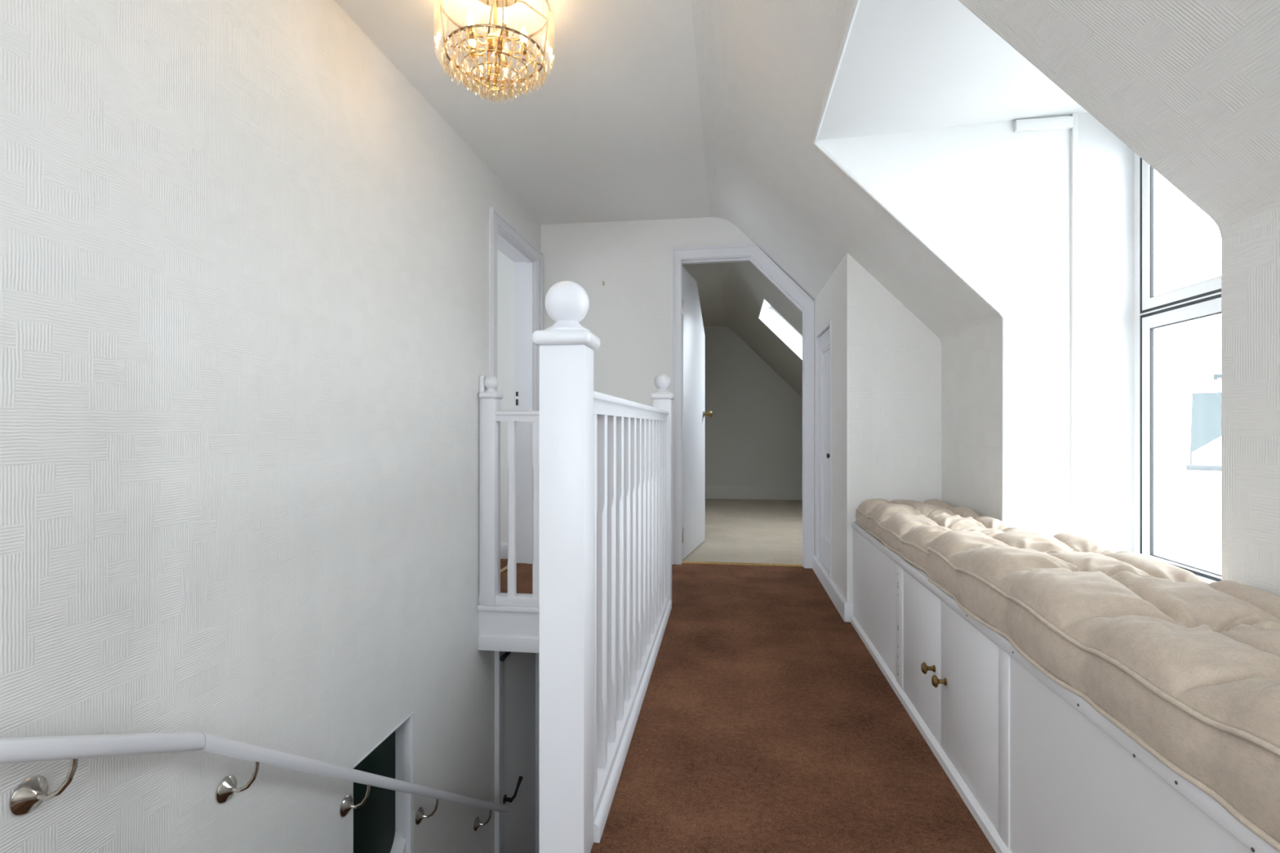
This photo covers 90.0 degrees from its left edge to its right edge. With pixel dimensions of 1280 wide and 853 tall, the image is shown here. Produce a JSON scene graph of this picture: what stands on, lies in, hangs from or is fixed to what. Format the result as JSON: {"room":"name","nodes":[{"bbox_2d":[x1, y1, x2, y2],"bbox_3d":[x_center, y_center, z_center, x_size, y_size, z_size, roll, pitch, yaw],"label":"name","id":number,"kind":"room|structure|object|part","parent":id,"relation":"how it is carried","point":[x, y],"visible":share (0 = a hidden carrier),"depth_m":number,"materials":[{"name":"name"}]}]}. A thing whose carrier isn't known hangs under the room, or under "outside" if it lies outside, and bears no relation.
{"room":"stair landing","nodes":[
{"label":"stair landing","id":0,"kind":"room"},
{"bbox_2d":[0,714,508,852],"bbox_3d":[-0.992,1.372,1.947,0.178,2.257,2.990,0,0,8],"label":"handrail","id":1,"kind":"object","parent":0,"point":[384,824],"depth_m":1.84,"materials":[{"name":"white paint"}]},
{"bbox_3d":[-1.058,0.636,1.159,0.066,0.074,0.016,0,0,-16],"label":"bracket arm","id":2,"kind":"part","parent":1,"relation":"part of","materials":[{"name":"silver metal"}]},
{"bbox_3d":[-1.064,0.484,0.946,0.050,0.482,0.987,0,0,8],"label":"rail","id":3,"kind":"part","parent":1,"relation":"part of","materials":[{"name":"white paint"}]},
{"bbox_3d":[-0.996,0.881,1.613,0.066,0.074,0.016,0,0,-16],"label":"bracket arm","id":4,"kind":"part","parent":1,"relation":"part of","materials":[{"name":"silver metal"}]},
{"bbox_3d":[-0.950,1.152,1.941,0.092,1.818,2.990,0,0,8],"label":"stair handrail","id":5,"kind":"part","parent":1,"relation":"part of","materials":[{"name":"white wood"}]},
{"bbox_3d":[-0.862,1.373,2.428,0.050,1.377,2.001,0,0,8],"label":"rail","id":6,"kind":"part","parent":1,"relation":"part of","materials":[{"name":"white paint"}]},
{"bbox_3d":[-0.927,1.222,2.118,0.066,0.074,0.016,0,0,-16],"label":"bracket arm","id":7,"kind":"part","parent":1,"relation":"part of","materials":[{"name":"silver metal"}]},
{"bbox_3d":[-1.012,1.524,2.374,0.008,0.751,0.410,0,0,8],"label":"pane","id":8,"kind":"part","parent":1,"relation":"part of","materials":[{"name":"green glass"}]},
{"bbox_3d":[-0.981,1.824,2.373,0.084,1.352,0.418,0,0,8],"label":"frame","id":9,"kind":"part","parent":1,"relation":"part of","materials":[{"name":"white paint"}]},
{"bbox_3d":[-0.859,1.561,2.620,0.066,0.074,0.016,0,0,-16],"label":"bracket arm","id":10,"kind":"part","parent":1,"relation":"part of","materials":[{"name":"silver metal"}]},
{"bbox_3d":[-0.778,1.962,3.215,0.066,0.074,0.016,0,0,-16],"label":"bracket arm","id":11,"kind":"part","parent":1,"relation":"part of","materials":[{"name":"silver metal"}]},
{"bbox_2d":[0,0,541,852],"bbox_3d":[-1.132,0.790,1.466,0.140,4.620,6.000,0,0,8],"label":"wall","id":12,"kind":"structure","parent":0,"point":[244,258],"depth_m":1.64,"materials":[{"name":"paint"}]},
{"bbox_2d":[352,711,414,768],"bbox_3d":[-0.941,1.147,2.367,0.011,0.007,0.424,0,0,8],"label":"trim","id":13,"kind":"structure","parent":12,"relation":"attached to","point":[411,713],"depth_m":2.34,"materials":[{"name":"white paint"}]},
{"bbox_2d":[477,604,538,653],"bbox_3d":[-0.369,1.014,3.192,0.904,0.228,0.055,0,0,8],"label":"trim","id":14,"kind":"structure","parent":12,"relation":"attached to","point":[512,628],"depth_m":3.22,"materials":[{"name":"white paint"}]},
{"bbox_2d":[489,206,542,564],"bbox_3d":[-0.800,-0.134,3.858,0.172,2.068,0.920,0,0,8],"label":"door frame","id":15,"kind":"structure","parent":12,"relation":"in","point":[527,259],"depth_m":4.22,"materials":[{"name":"white paint"}]},
{"bbox_3d":[-0.728,-0.134,3.849,0.027,2.068,0.920,0,0,8],"label":"architrave","id":16,"kind":"part","parent":15,"relation":"part of","materials":[{"name":"white paint"}]},
{"bbox_2d":[494,651,538,852],"bbox_3d":[-0.770,2.118,3.908,0.198,1.965,0.865,0,0,8],"label":"door","id":17,"kind":"structure","parent":12,"relation":"in","point":[516,673],"depth_m":3.84,"materials":[{"name":"white paint"}]},
{"bbox_3d":[-0.731,2.096,3.693,0.063,0.086,0.169,0,0,8],"label":"lever handle","id":18,"kind":"part","parent":17,"relation":"part of","materials":[{"name":"black metal"}]},
{"bbox_2d":[497,248,514,543],"bbox_3d":[-1.937,-0.250,3.519,2.010,2.500,2.250,0,0,8],"label":"wall","id":19,"kind":"structure","parent":0,"point":[505,266],"depth_m":4.38,"materials":[{"name":"paint"}]},
{"bbox_2d":[500,543,507,559],"bbox_3d":[-1.754,0.850,4.489,1.910,0.100,0.022,0,0,8],"label":"baseboard","id":20,"kind":"structure","parent":19,"relation":"attached to","point":[504,547],"depth_m":4.37,"materials":[{"name":"white paint"}]},
{"bbox_2d":[500,562,517,573],"bbox_3d":[-0.879,0.897,3.872,0.032,0.006,0.745,0,0,8],"label":"trim","id":21,"kind":"structure","parent":19,"relation":"attached to","point":[505,568],"depth_m":4.02,"materials":[{"name":"gold metal"}]},
{"bbox_2d":[334,0,709,224],"bbox_3d":[-0.573,-1.445,1.370,1.275,0.150,5.960,0,0,8],"label":"ceiling","id":22,"kind":"structure","parent":0,"point":[612,131],"depth_m":2.70,"materials":[{"name":"paint"}]},
{"bbox_2d":[438,0,550,102],"bbox_3d":[-0.453,-1.196,2.001,0.368,0.349,0.368,0,0,8],"label":"chandelier","id":23,"kind":"object","parent":22,"relation":"hanging from","point":[495,43],"visible":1,"depth_m":1.97,"materials":[{"name":"gold metal"}]},
{"bbox_3d":[-0.511,-1.237,1.935,0.025,0.054,0.024,0,0,8],"label":"bulb","id":24,"kind":"part","parent":23,"relation":"part of","materials":[{"name":"beige glass"}]},
{"bbox_3d":[-0.533,-1.237,2.036,0.025,0.054,0.024,0,0,8],"label":"bulb","id":25,"kind":"part","parent":23,"relation":"part of","materials":[{"name":"beige glass"}]},
{"bbox_3d":[-0.484,-1.192,1.960,0.104,0.040,0.029,0,0,-44],"label":"lamp arm","id":26,"kind":"part","parent":23,"relation":"part of","materials":[{"name":"gold metal"}]},
{"bbox_3d":[-0.502,-1.192,2.017,0.104,0.040,0.029,0,0,31],"label":"lamp arm","id":27,"kind":"part","parent":23,"relation":"part of","materials":[{"name":"gold metal"}]},
{"bbox_3d":[-0.453,-1.112,2.001,0.302,0.102,0.262,0,0,8],"label":"tier frame","id":28,"kind":"part","parent":23,"relation":"part of","materials":[{"name":"gold metal"}]},
{"bbox_3d":[-0.453,-1.218,2.001,0.060,0.265,0.060,0,0,8],"label":"stem","id":29,"kind":"part","parent":23,"relation":"part of","materials":[{"name":"gold metal"}]},
{"bbox_3d":[-0.453,-1.359,2.001,0.150,0.022,0.150,0,0,8],"label":"ceiling plate","id":30,"kind":"part","parent":23,"relation":"part of","materials":[{"name":"gold metal"}]},
{"bbox_3d":[-0.449,-1.192,2.051,0.030,0.040,0.104,0,0,8],"label":"lamp arm","id":31,"kind":"part","parent":23,"relation":"part of","materials":[{"name":"gold metal"}]},
{"bbox_3d":[-0.427,-1.192,1.957,0.029,0.040,0.105,0,0,-31],"label":"lamp arm","id":32,"kind":"part","parent":23,"relation":"part of","materials":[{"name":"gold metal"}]},
{"bbox_3d":[-0.408,-1.237,1.925,0.025,0.054,0.024,0,0,8],"label":"bulb","id":33,"kind":"part","parent":23,"relation":"part of","materials":[{"name":"beige glass"}]},
{"bbox_3d":[-0.402,-1.192,2.008,0.104,0.040,0.029,0,0,-18],"label":"lamp arm","id":34,"kind":"part","parent":23,"relation":"part of","materials":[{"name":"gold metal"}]},
{"bbox_3d":[-0.367,-1.237,2.019,0.025,0.054,0.024,0,0,8],"label":"bulb","id":35,"kind":"part","parent":23,"relation":"part of","materials":[{"name":"beige glass"}]},
{"bbox_2d":[541,217,813,406],"bbox_3d":[0.575,-0.310,4.211,2.500,2.420,0.100,0,0,8],"label":"wall","id":36,"kind":"structure","parent":0,"point":[629,315],"depth_m":4.25,"materials":[{"name":"paint"}]},
{"bbox_2d":[682,561,802,566],"bbox_3d":[0.667,0.896,4.201,0.795,0.007,0.035,0,0,8],"label":"trim","id":37,"kind":"structure","parent":36,"relation":"attached to","point":[700,562],"depth_m":4.19,"materials":[{"name":"gold metal"}]},
{"bbox_2d":[671,244,814,568],"bbox_3d":[0.715,-0.140,4.562,0.913,2.080,0.878,0,0,8],"label":"door","id":38,"kind":"structure","parent":36,"relation":"in","point":[687,331],"depth_m":4.20,"materials":[{"name":"white paint"}]},
{"bbox_3d":[0.526,-0.100,4.961,0.068,0.051,0.051,0,0,17],"label":"knob","id":39,"kind":"part","parent":38,"relation":"part of","materials":[{"name":"gold metal"}]},
{"bbox_2d":[682,262,723,326],"bbox_3d":[-0.270,-1.345,6.340,2.150,0.160,3.910,0,0,8],"label":"ceiling","id":40,"kind":"structure","parent":0,"point":[708,277],"depth_m":5.91,"materials":[{"name":"paint"}]},
{"bbox_2d":[500,498,995,852],"bbox_3d":[-0.439,0.999,3.441,5.000,0.202,9.900,0,0,8],"label":"floor","id":41,"kind":"structure","parent":0,"point":[766,723],"depth_m":1.89,"materials":[{"name":"brown carpet"}]},
{"bbox_2d":[478,374,538,607],"bbox_3d":[-0.379,0.318,3.209,0.880,1.165,0.115,0,0,8],"label":"balustrade","id":42,"kind":"object","parent":41,"relation":"on","point":[491,415],"visible":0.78,"depth_m":3.22,"materials":[{"name":"white paint"}]},
{"bbox_3d":[-0.758,0.378,3.261,0.068,1.045,0.087,0,0,8],"label":"newel post","id":43,"kind":"part","parent":42,"relation":"part of","materials":[{"name":"white paint"}]},
{"bbox_3d":[-0.377,0.877,3.220,0.879,0.045,0.080,0,0,8],"label":"rail","id":44,"kind":"part","parent":42,"relation":"part of","materials":[{"name":"white paint"}]},
{"bbox_3d":[-0.335,-0.057,3.203,0.791,0.054,0.063,0,0,8],"label":"handrail","id":45,"kind":"part","parent":42,"relation":"part of","materials":[{"name":"white paint"}]},
{"bbox_2d":[531,280,675,852],"bbox_3d":[-0.022,0.421,2.289,0.130,1.458,2.023,0,0,8],"label":"balustrade","id":46,"kind":"object","parent":41,"relation":"on","point":[605,460],"visible":0.98,"depth_m":1.34,"materials":[{"name":"white paint"}]},
{"bbox_3d":[-0.154,0.491,1.349,0.095,1.318,0.095,0,0,8],"label":"newel post","id":47,"kind":"part","parent":46,"relation":"part of","materials":[{"name":"white paint"}]},
{"bbox_3d":[-0.008,-0.057,2.292,0.063,0.054,1.820,0,0,8],"label":"handrail","id":48,"kind":"part","parent":46,"relation":"part of","materials":[{"name":"white paint"}]},
{"bbox_3d":[-0.007,0.870,2.292,0.086,0.060,1.820,0,0,8],"label":"rail","id":49,"kind":"part","parent":46,"relation":"part of","materials":[{"name":"white paint"}]},
{"bbox_3d":[0.114,0.480,3.233,0.088,1.240,0.088,0,0,8],"label":"newel post","id":50,"kind":"part","parent":46,"relation":"part of","materials":[{"name":"white paint"}]},
{"bbox_2d":[850,521,1279,852],"bbox_3d":[0.905,0.668,1.071,0.426,0.463,3.768,0,0,8],"label":"window seat","id":51,"kind":"object","parent":41,"relation":"on","point":[1037,768],"visible":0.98,"depth_m":1.29,"materials":[{"name":"white paint"},{"name":"brass"}]},
{"bbox_3d":[0.937,0.682,2.577,0.010,0.436,0.776,0,0,8],"label":"panel","id":52,"kind":"part","parent":51,"relation":"part of","materials":[{"name":"white paint"}]},
{"bbox_3d":[0.850,0.666,1.923,0.016,0.395,0.372,0,0,8],"label":"door","id":53,"kind":"part","parent":51,"relation":"part of","materials":[{"name":"white paint"}]},
{"bbox_3d":[0.806,0.675,1.790,0.036,0.032,0.032,0,0,8],"label":"knob","id":54,"kind":"part","parent":51,"relation":"part of","materials":[{"name":"gold metal"}]},
{"bbox_3d":[0.793,0.675,1.698,0.036,0.032,0.032,0,0,8],"label":"knob","id":55,"kind":"part","parent":51,"relation":"part of","materials":[{"name":"gold metal"}]},
{"bbox_2d":[855,498,1029,576],"bbox_3d":[1.097,0.371,2.362,0.391,0.132,1.139,0,0,8],"label":"seat cushion","id":56,"kind":"object","parent":51,"relation":"on","point":[908,527],"visible":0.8,"depth_m":2.26,"materials":[{"name":"beige fabric"}]},
{"bbox_3d":[0.799,0.666,1.550,0.016,0.395,0.374,0,0,8],"label":"door","id":57,"kind":"part","parent":51,"relation":"part of","materials":[{"name":"white paint"}]},
{"bbox_2d":[928,530,1279,852],"bbox_3d":[0.913,0.353,1.093,0.412,0.167,1.424,0,0,8],"label":"seat cushion","id":58,"kind":"object","parent":51,"relation":"on","point":[1187,667],"visible":1,"depth_m":0.98,"materials":[{"name":"beige fabric"}]},
{"bbox_3d":[0.622,0.682,0.270,0.010,0.436,2.104,0,0,8],"label":"panel","id":59,"kind":"part","parent":51,"relation":"part of","materials":[{"name":"white paint"}]},
{"bbox_2d":[703,326,802,486],"bbox_3d":[0.805,-0.300,8.116,3.800,2.400,0.100,0,0,8],"label":"wall","id":60,"kind":"structure","parent":0,"point":[753,433],"depth_m":7.99,"materials":[{"name":"paint"}]},
{"bbox_2d":[705,485,802,500],"bbox_3d":[0.722,0.818,8.066,3.450,0.165,0.020,0,0,8],"label":"baseboard","id":61,"kind":"structure","parent":60,"relation":"attached to","point":[742,492],"depth_m":7.96,"materials":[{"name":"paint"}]},
{"bbox_2d":[720,261,802,397],"bbox_3d":[1.568,-0.237,6.089,1.560,2.374,3.910,0,0,8],"label":"wall","id":62,"kind":"structure","parent":0,"point":[744,287],"depth_m":5.98,"materials":[{"name":"paint"}]},
{"bbox_2d":[757,297,802,359],"bbox_3d":[1.486,-0.632,5.323,0.955,0.955,0.890,0,0,8],"label":"skylight","id":63,"kind":"object","parent":62,"relation":"attached to","point":[768,315],"depth_m":5.79,"materials":[{"name":"white glass"}]},
{"bbox_2d":[813,253,941,602],"bbox_3d":[1.253,0.020,3.508,0.435,1.760,1.150,0,0,8],"label":"wall","id":64,"kind":"structure","parent":0,"point":[886,363],"depth_m":2.95,"materials":[{"name":"paint"}]},
{"bbox_2d":[816,320,831,578],"bbox_3d":[1.080,0.120,3.695,0.079,1.390,0.555,0,0,8],"label":"door","id":65,"kind":"structure","parent":64,"relation":"in","point":[824,335],"depth_m":3.85,"materials":[{"name":"white paint"}]},
{"bbox_2d":[812,555,853,622],"bbox_3d":[1.043,0.855,3.509,0.046,0.090,1.124,0,0,8],"label":"baseboard","id":66,"kind":"structure","parent":64,"relation":"attached to","point":[845,608],"depth_m":3.27,"materials":[{"name":"white paint"}]},
{"bbox_2d":[817,115,1070,536],"bbox_3d":[1.189,-0.325,2.309,1.118,1.850,0.102,0,0,8],"label":"wall","id":67,"kind":"structure","parent":0,"point":[993,200],"depth_m":2.24,"materials":[{"name":"white paint"}]},
{"bbox_2d":[1013,115,1073,132],"bbox_3d":[1.399,-1.050,2.223,0.184,0.037,0.027,0,0,8],"label":"trim","id":68,"kind":"structure","parent":67,"relation":"attached to","point":[1059,122],"depth_m":2.21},
{"bbox_2d":[1070,112,1133,551],"bbox_3d":[1.594,-0.302,2.202,0.207,1.565,0.026,0,0,8],"label":"trim","id":69,"kind":"structure","parent":67,"relation":"attached to","point":[1102,165],"depth_m":2.20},
{"bbox_2d":[816,0,1088,141],"bbox_3d":[1.120,-1.143,1.767,1.108,0.200,1.195,0,0,8],"label":"ceiling","id":70,"kind":"structure","parent":0,"point":[906,65],"depth_m":1.94,"materials":[{"name":"white paint"}]},
{"bbox_2d":[691,0,1279,596],"bbox_3d":[0.666,-0.285,1.181,1.230,2.470,5.920,0,0,8],"label":"wall","id":71,"kind":"structure","parent":0,"point":[1191,87],"depth_m":1.26,"materials":[{"name":"paint"}]},
{"bbox_2d":[811,0,1005,524],"bbox_3d":[0.888,-0.303,1.800,0.663,1.487,0.998,0,0,8],"label":"trim","id":72,"kind":"structure","parent":71,"relation":"attached to","point":[855,3],"depth_m":2.24,"materials":[{"name":"white paint"}]},
{"bbox_3d":[1.644,-0.250,1.696,0.040,1.900,1.195,0,0,8],"label":"wall","id":73,"kind":"structure","parent":0,"visible":0},
{"bbox_2d":[1133,151,1221,583],"bbox_3d":[1.639,-0.269,1.705,0.034,1.522,0.967,0,0,8],"label":"window","id":74,"kind":"structure","parent":73,"relation":"in","point":[1201,300],"depth_m":2.12,"materials":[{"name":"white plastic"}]},
{"bbox_3d":[1.632,-0.691,1.707,0.016,0.599,0.885,0,0,8],"label":"sash","id":75,"kind":"part","parent":74,"relation":"part of","materials":[{"name":"white plastic"}]},
{"bbox_3d":[1.632,0.031,1.707,0.016,0.794,0.885,0,0,8],"label":"sash","id":76,"kind":"part","parent":74,"relation":"part of","materials":[{"name":"white plastic"}]},
{"label":"outside","id":77,"kind":"structure","parent":0,"visible":0},
{"bbox_2d":[1154,488,1193,565],"bbox_3d":[22.939,4.050,13.523,38.200,0.300,57.000,0,0,8],"label":"ground","id":78,"kind":"structure","parent":77,"point":[1173,507],"depth_m":25.66,"materials":[{"name":"white"}]},
{"bbox_2d":[1186,373,1221,574],"bbox_3d":[14.276,1.400,11.830,6.250,5.000,5.370,0,0,42],"label":"house","id":79,"kind":"structure","parent":78,"relation":"on","point":[1206,415],"depth_m":11.96,"materials":[{"name":"stone"}]}
]}

